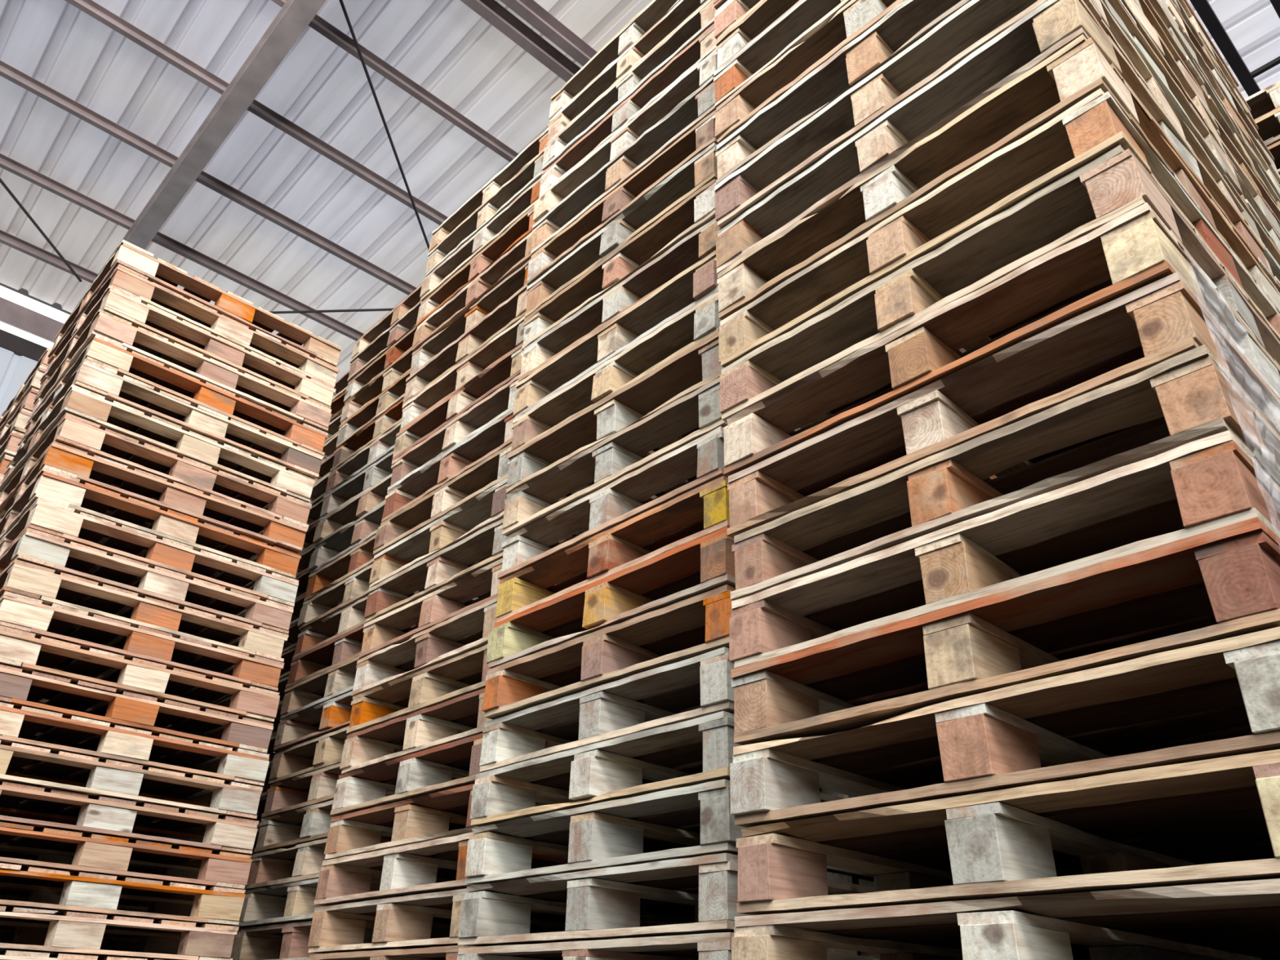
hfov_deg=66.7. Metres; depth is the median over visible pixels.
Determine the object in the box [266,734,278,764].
pallet
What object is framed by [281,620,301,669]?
pallet
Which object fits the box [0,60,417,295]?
purlin
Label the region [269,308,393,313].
rod
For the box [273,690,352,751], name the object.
pallet
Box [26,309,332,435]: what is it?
pallet
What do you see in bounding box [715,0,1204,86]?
pallet
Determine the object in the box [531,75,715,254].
pallet
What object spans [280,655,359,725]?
pallet
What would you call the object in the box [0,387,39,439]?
pallet
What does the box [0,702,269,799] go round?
pallet
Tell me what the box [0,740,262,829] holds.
pallet
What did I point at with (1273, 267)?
pallet
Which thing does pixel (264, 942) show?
pallet
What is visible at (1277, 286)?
pallet
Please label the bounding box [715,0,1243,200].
pallet
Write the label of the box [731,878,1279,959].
pallet
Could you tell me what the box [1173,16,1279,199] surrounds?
pallet
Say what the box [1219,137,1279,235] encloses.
pallet
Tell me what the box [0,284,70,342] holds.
beam
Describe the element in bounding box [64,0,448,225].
purlin
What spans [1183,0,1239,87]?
pallet
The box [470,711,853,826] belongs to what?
pallet
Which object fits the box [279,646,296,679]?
pallet
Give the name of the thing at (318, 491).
pallet
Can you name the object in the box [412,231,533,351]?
pallet
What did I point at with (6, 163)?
purlin
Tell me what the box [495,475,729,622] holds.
pallet
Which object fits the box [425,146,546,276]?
pallet
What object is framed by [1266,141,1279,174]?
pallet
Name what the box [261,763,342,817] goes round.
pallet
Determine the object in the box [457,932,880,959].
pallet
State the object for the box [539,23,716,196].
pallet
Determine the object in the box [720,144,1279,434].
pallet
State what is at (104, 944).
pallet
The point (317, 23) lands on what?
purlin
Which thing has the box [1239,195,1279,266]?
pallet
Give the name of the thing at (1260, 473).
wrap
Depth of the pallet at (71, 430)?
4.28 m
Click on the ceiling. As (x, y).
(446, 47)
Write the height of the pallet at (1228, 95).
0.155 m
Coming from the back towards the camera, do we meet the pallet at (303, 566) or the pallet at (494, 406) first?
the pallet at (303, 566)
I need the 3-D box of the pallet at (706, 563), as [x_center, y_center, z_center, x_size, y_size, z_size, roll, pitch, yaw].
[0.265,0.554,3.124,1.115,0.154,1.035,26,-37,-36]
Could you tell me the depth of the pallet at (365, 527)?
5.14 m
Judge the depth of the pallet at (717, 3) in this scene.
3.16 m
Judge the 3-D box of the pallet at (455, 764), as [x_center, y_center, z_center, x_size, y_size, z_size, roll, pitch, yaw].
[-0.453,1.263,3.830,1.113,0.156,1.028,26,-38,-36]
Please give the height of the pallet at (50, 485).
0.128 m
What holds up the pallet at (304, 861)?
on the pallet at (293, 902)
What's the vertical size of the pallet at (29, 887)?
0.128 m
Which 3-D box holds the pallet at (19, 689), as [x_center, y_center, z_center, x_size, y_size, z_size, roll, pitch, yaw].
[-2.303,1.068,4.110,1.101,0.127,1.029,26,-37,-36]
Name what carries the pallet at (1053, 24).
on the pallet at (1078, 69)
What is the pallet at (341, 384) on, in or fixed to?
on the pallet at (337, 404)
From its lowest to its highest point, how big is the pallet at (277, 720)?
0.155 m
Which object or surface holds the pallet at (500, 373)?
on the pallet at (494, 406)
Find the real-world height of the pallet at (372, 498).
0.155 m
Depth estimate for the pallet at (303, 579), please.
5.73 m
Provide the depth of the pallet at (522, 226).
4.70 m
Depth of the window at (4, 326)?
11.12 m
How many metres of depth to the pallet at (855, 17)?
2.72 m
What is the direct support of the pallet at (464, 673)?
on the pallet at (455, 719)
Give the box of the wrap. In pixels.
[1200,282,1279,502]
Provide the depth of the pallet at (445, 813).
3.49 m
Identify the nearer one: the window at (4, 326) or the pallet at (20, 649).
the pallet at (20, 649)
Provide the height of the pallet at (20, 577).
0.127 m
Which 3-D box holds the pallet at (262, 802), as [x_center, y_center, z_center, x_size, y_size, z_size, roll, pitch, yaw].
[-1.783,2.010,5.509,1.115,0.155,1.029,26,-38,-36]
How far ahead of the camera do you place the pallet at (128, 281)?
4.64 m
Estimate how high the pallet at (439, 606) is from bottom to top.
0.157 m
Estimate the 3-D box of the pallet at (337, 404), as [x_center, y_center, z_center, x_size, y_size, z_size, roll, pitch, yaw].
[-1.723,-0.202,6.766,1.106,0.153,1.032,26,-37,-36]
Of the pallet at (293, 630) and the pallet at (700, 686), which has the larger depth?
the pallet at (293, 630)
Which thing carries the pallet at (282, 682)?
on the pallet at (277, 720)
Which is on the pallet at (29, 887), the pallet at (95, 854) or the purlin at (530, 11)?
the pallet at (95, 854)
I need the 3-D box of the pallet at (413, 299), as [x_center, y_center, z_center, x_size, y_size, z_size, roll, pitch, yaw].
[-1.029,-0.778,6.029,1.112,0.155,1.028,26,-37,-36]
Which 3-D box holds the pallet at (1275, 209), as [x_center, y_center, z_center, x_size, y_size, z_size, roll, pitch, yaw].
[1.826,-0.871,3.763,1.110,0.155,1.032,25,-37,-35]
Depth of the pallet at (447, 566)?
3.93 m
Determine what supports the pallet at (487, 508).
on the pallet at (447, 566)
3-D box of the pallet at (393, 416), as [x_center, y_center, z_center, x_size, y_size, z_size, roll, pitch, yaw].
[-1.029,-0.092,5.626,1.104,0.155,1.028,26,-37,-36]
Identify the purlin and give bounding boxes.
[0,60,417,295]
[0,153,364,341]
[0,229,97,283]
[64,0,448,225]
[271,0,519,162]
[460,0,580,82]
[499,0,597,66]
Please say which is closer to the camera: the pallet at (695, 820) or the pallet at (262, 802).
the pallet at (695, 820)
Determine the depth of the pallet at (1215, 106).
3.41 m
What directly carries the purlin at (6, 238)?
attached to the ceiling
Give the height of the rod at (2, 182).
0.020 m
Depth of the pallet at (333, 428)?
6.31 m
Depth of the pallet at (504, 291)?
4.55 m
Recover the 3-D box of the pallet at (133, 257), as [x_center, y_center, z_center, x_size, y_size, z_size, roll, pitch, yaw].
[-2.300,-0.665,5.039,1.108,0.128,1.027,26,-38,-36]
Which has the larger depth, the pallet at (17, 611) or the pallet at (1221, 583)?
the pallet at (17, 611)
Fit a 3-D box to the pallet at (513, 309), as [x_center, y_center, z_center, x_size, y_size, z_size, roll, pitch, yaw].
[-0.411,-0.413,4.778,1.114,0.157,1.027,26,-37,-36]
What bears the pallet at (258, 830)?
on the pallet
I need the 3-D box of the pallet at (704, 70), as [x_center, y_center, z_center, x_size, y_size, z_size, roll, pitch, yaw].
[0.311,-1.098,4.065,1.119,0.155,1.027,26,-38,-36]
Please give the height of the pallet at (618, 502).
0.155 m
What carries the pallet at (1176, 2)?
on the pallet at (1228, 95)
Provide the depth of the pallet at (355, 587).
4.99 m
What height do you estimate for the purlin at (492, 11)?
0.166 m
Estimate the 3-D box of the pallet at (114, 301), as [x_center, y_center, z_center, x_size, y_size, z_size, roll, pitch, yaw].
[-2.296,-0.434,4.915,1.106,0.128,1.027,26,-38,-36]
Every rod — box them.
[0,177,82,281]
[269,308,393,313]
[338,0,429,249]
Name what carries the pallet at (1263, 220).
on the pallet at (1249, 218)
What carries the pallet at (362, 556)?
on the pallet at (355, 587)
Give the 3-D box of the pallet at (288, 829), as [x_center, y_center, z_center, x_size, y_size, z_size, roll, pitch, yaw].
[-1.063,1.704,4.605,1.117,0.154,1.028,26,-38,-36]
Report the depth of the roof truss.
7.24 m
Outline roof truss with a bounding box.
[1189,0,1279,137]
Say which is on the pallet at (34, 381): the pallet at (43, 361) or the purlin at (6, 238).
the pallet at (43, 361)
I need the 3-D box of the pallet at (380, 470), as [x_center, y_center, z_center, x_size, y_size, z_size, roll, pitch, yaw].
[-1.045,0.187,5.474,1.117,0.155,1.028,27,-38,-37]
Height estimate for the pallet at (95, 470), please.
0.128 m
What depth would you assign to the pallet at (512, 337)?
4.39 m
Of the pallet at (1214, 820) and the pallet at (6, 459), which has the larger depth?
the pallet at (6, 459)
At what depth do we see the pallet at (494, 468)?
4.07 m
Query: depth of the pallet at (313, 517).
5.98 m
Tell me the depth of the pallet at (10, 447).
4.88 m
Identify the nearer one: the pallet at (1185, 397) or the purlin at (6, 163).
the pallet at (1185, 397)
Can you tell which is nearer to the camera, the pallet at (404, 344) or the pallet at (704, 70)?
the pallet at (704, 70)
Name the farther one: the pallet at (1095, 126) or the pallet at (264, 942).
the pallet at (264, 942)
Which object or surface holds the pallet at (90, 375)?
on the pallet at (116, 416)
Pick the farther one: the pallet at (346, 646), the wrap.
the pallet at (346, 646)
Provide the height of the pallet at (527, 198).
0.156 m
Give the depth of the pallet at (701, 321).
3.19 m
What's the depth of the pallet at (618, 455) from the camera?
3.04 m
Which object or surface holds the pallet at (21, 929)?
on the pallet at (6, 954)
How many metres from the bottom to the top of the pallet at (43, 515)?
0.127 m
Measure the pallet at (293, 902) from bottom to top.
0.155 m
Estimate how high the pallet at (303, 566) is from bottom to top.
0.155 m
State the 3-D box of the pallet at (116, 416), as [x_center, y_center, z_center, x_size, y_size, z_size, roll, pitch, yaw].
[-2.312,0.025,4.663,1.108,0.126,1.028,26,-38,-36]
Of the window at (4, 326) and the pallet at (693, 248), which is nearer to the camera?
the pallet at (693, 248)
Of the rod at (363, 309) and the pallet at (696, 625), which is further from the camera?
the rod at (363, 309)
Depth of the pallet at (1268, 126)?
4.24 m
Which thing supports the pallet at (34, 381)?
on the pallet at (27, 403)
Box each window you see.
[0,320,53,348]
[0,328,47,417]
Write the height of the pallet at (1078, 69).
0.154 m
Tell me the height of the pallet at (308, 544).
0.154 m
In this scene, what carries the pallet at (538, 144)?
on the pallet at (532, 171)
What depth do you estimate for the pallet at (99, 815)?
3.75 m
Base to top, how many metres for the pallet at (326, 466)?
0.154 m
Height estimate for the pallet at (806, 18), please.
0.154 m
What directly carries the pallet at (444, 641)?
on the pallet at (464, 673)
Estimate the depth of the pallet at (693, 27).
3.89 m
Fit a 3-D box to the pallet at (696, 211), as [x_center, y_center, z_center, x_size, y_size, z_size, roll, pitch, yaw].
[0.293,-0.542,3.760,1.114,0.154,1.034,26,-37,-36]
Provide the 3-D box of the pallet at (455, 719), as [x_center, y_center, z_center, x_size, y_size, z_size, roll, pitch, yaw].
[-0.447,1.127,3.914,1.110,0.156,1.026,26,-38,-36]
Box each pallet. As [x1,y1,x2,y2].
[0,346,51,421]
[0,364,47,431]
[0,384,315,510]
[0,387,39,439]
[0,408,31,447]
[0,412,311,533]
[0,430,24,463]
[0,440,308,560]
[0,454,13,477]
[0,466,301,588]
[0,497,298,616]
[0,527,293,644]
[0,559,288,695]
[0,591,284,724]
[0,625,279,734]
[0,664,273,768]
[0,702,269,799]
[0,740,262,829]
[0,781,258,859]
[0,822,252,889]
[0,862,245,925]
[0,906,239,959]
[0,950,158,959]
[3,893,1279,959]
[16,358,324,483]
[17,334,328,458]
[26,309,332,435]
[34,285,336,412]
[41,264,340,390]
[48,239,342,368]
[231,920,374,959]
[234,877,381,927]
[245,835,391,889]
[247,828,259,858]
[252,795,266,828]
[253,793,392,853]
[260,764,271,797]
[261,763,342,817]
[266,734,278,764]
[268,725,350,784]
[271,705,281,751]
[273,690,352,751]
[275,675,288,706]
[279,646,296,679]
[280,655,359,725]
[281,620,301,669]
[285,623,418,694]
[289,595,305,643]
[292,587,424,658]
[294,570,310,599]
[295,546,315,577]
[297,520,319,554]
[297,553,426,636]
[303,534,428,608]
[306,498,323,528]
[307,501,385,573]
[307,888,670,953]
[308,945,476,959]
[309,473,329,506]
[312,475,391,546]
[313,831,568,906]
[314,453,334,484]
[319,451,393,520]
[321,433,338,462]
[324,414,341,444]
[324,421,401,495]
[324,783,559,859]
[329,390,346,422]
[329,398,404,472]
[330,733,484,816]
[332,369,350,400]
[336,370,410,448]
[339,688,493,773]
[340,347,413,424]
[343,326,417,402]
[346,301,422,382]
[346,644,490,733]
[351,284,422,358]
[351,597,497,696]
[358,558,565,666]
[364,518,574,631]
[368,477,576,596]
[373,443,573,562]
[381,408,515,522]
[387,373,520,490]
[391,342,523,461]
[399,315,524,431]
[402,284,528,404]
[409,258,530,375]
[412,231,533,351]
[415,205,534,328]
[419,177,541,301]
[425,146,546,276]
[428,127,548,252]
[457,853,875,946]
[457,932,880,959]
[464,778,875,884]
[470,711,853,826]
[479,646,734,772]
[481,584,735,719]
[485,525,735,668]
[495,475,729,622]
[497,426,728,589]
[502,376,728,547]
[506,331,724,504]
[509,291,721,453]
[513,249,718,418]
[518,217,721,382]
[521,178,715,350]
[524,142,717,318]
[526,110,718,285]
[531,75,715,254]
[533,48,717,223]
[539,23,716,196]
[542,0,716,170]
[547,0,707,142]
[548,0,680,119]
[713,0,1168,9]
[713,0,1211,115]
[714,0,1182,39]
[714,0,1244,228]
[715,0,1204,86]
[715,0,1225,154]
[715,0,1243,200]
[715,0,1276,285]
[716,34,1279,319]
[718,88,1279,368]
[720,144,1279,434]
[723,202,1279,475]
[727,271,1279,537]
[728,430,1279,668]
[729,626,1279,827]
[730,344,1279,600]
[730,516,1279,748]
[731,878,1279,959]
[736,749,1279,915]
[1164,0,1279,182]
[1172,0,1231,89]
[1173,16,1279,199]
[1177,0,1258,130]
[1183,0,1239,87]
[1185,43,1279,208]
[1209,111,1279,224]
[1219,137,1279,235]
[1223,149,1279,251]
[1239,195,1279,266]
[1244,80,1279,142]
[1248,224,1279,284]
[1254,107,1279,168]
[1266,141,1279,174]
[1269,271,1279,294]
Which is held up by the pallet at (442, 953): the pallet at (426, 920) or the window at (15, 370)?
the pallet at (426, 920)
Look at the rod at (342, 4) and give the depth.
8.61 m
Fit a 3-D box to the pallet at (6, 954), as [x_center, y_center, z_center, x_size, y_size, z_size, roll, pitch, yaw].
[-2.296,1.885,3.690,1.109,0.128,1.037,26,-37,-36]
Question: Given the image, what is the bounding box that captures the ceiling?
[0,0,1279,381]
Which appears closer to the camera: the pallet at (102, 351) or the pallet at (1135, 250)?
the pallet at (1135, 250)
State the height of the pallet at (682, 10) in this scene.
0.154 m
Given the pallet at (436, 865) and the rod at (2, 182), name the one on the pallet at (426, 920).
the pallet at (436, 865)
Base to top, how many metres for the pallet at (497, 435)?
0.156 m
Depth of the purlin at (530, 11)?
7.96 m
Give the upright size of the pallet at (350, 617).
0.155 m
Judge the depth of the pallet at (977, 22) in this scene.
2.42 m
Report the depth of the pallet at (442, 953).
3.21 m
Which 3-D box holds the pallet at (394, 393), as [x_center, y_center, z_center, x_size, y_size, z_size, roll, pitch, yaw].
[-1.026,-0.234,5.699,1.106,0.154,1.027,26,-37,-36]
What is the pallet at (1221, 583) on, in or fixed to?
on the pallet at (1094, 722)
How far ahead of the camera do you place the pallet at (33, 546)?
4.03 m
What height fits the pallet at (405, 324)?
0.155 m
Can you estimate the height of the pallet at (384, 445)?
0.155 m
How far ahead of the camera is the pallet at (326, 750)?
4.61 m
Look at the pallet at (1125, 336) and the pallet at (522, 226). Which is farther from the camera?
the pallet at (522, 226)
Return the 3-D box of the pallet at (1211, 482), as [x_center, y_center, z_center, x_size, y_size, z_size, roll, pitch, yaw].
[0.946,0.359,2.110,1.108,0.155,1.030,26,-38,-36]
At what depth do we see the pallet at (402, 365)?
5.61 m
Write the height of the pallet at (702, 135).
0.155 m
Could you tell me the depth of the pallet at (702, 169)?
3.50 m
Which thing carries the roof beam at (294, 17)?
attached to the ceiling
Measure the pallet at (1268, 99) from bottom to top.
0.155 m
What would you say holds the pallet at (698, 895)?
on the pallet at (707, 946)
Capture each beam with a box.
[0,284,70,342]
[67,0,326,318]
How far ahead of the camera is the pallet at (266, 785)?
5.26 m
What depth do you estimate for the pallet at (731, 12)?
3.10 m
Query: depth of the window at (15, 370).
10.93 m
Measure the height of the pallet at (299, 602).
0.155 m
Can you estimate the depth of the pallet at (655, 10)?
4.17 m
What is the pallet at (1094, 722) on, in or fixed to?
on the pallet at (1214, 820)
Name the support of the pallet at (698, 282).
on the pallet at (701, 321)
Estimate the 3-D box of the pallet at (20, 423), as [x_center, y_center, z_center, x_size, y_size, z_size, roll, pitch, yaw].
[-3.092,0.058,5.565,1.108,0.128,1.031,26,-37,-36]
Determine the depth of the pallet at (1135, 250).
1.98 m
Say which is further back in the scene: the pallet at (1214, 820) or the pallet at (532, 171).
the pallet at (532, 171)
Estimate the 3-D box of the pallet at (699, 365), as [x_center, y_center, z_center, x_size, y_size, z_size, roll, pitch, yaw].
[0.277,0.003,3.437,1.112,0.155,1.026,26,-38,-36]
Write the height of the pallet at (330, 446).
0.155 m
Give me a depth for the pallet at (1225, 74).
3.93 m

